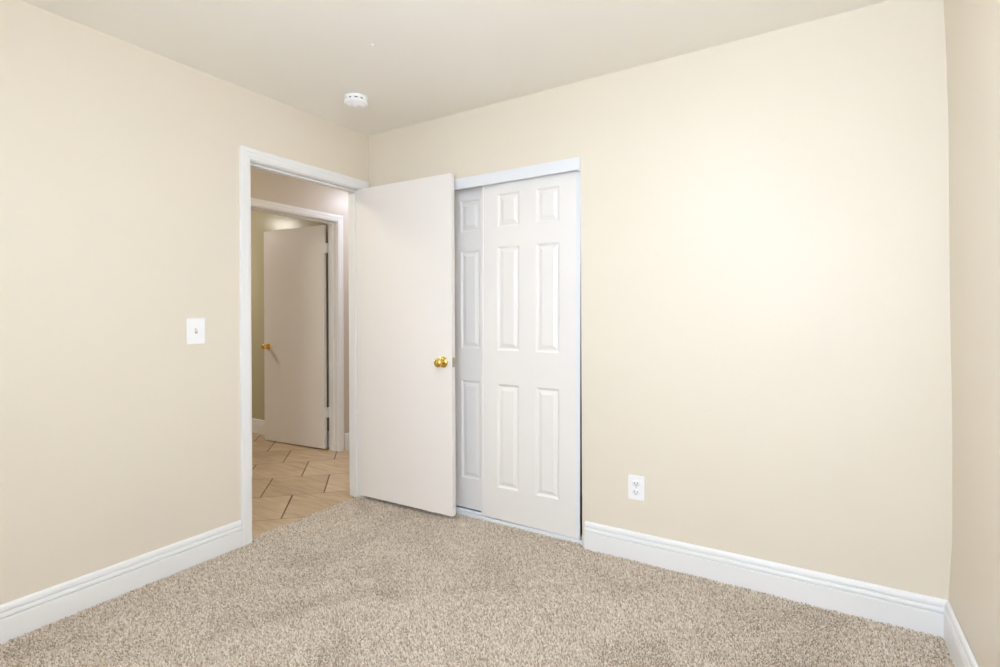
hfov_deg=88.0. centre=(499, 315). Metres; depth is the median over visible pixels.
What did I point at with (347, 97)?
vent
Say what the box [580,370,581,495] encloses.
wall
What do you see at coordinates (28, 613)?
baseboard
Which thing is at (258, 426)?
baseboard
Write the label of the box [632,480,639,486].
receptacle
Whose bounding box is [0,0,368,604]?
wall
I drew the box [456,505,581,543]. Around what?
floor track
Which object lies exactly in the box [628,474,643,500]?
wall outlet
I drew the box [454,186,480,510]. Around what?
sliding closet door
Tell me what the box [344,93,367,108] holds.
smoke detector
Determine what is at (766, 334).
wall
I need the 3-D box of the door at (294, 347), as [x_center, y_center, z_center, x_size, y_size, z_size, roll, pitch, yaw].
[-1.945,0.201,4.919,0.828,2.046,0.171,0,0,27]
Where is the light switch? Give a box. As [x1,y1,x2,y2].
[187,318,204,343]
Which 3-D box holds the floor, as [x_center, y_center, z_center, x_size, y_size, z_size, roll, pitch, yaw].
[-1.622,1.263,3.606,8.080,0.062,6.065,0,0,32]
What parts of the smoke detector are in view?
plate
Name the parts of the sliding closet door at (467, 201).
raised panel, raised panel, raised panel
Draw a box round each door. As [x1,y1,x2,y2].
[261,225,328,448]
[358,173,455,516]
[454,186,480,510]
[481,170,580,538]
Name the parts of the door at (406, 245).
knob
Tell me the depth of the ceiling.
2.30 m
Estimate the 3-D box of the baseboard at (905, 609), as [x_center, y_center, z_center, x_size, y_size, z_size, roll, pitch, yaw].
[1.061,1.147,2.321,1.456,0.146,0.016,0,0,32]
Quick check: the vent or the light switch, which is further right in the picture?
the vent
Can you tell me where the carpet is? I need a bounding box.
[0,496,954,666]
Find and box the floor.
[0,433,951,666]
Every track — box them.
[454,157,579,189]
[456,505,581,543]
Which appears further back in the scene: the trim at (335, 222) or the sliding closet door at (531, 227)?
the trim at (335, 222)
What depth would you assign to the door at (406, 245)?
3.22 m
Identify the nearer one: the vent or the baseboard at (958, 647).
the baseboard at (958, 647)
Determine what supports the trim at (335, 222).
attached to the wall at (264, 185)
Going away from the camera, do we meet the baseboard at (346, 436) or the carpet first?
the carpet
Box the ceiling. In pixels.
[21,0,889,135]
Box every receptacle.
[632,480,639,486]
[632,489,639,494]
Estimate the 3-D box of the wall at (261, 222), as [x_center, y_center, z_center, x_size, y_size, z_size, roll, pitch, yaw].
[-2.985,0.015,5.768,3.495,2.452,0.100,0,0,32]
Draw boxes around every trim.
[239,145,368,545]
[250,198,343,451]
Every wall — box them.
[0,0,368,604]
[250,167,348,433]
[251,210,328,430]
[369,0,951,599]
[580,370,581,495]
[944,0,999,666]
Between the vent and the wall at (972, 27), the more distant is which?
the vent
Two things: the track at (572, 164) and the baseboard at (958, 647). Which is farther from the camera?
the track at (572, 164)
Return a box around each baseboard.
[0,520,242,643]
[252,418,328,446]
[344,433,348,449]
[584,521,947,637]
[944,601,978,666]
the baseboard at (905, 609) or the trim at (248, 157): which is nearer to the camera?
the baseboard at (905, 609)
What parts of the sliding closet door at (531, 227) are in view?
edge trim, raised panel, raised panel, raised panel, raised panel, raised panel, raised panel, edge trim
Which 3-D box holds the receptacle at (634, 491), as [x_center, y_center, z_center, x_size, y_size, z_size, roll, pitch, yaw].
[0.674,0.876,2.563,0.038,0.032,0.003,0,0,32]
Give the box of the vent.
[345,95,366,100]
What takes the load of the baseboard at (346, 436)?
attached to the wall at (264, 185)
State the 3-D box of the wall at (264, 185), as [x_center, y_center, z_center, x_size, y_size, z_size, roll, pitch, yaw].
[-2.069,0.010,3.821,0.115,2.452,5.965,0,0,32]

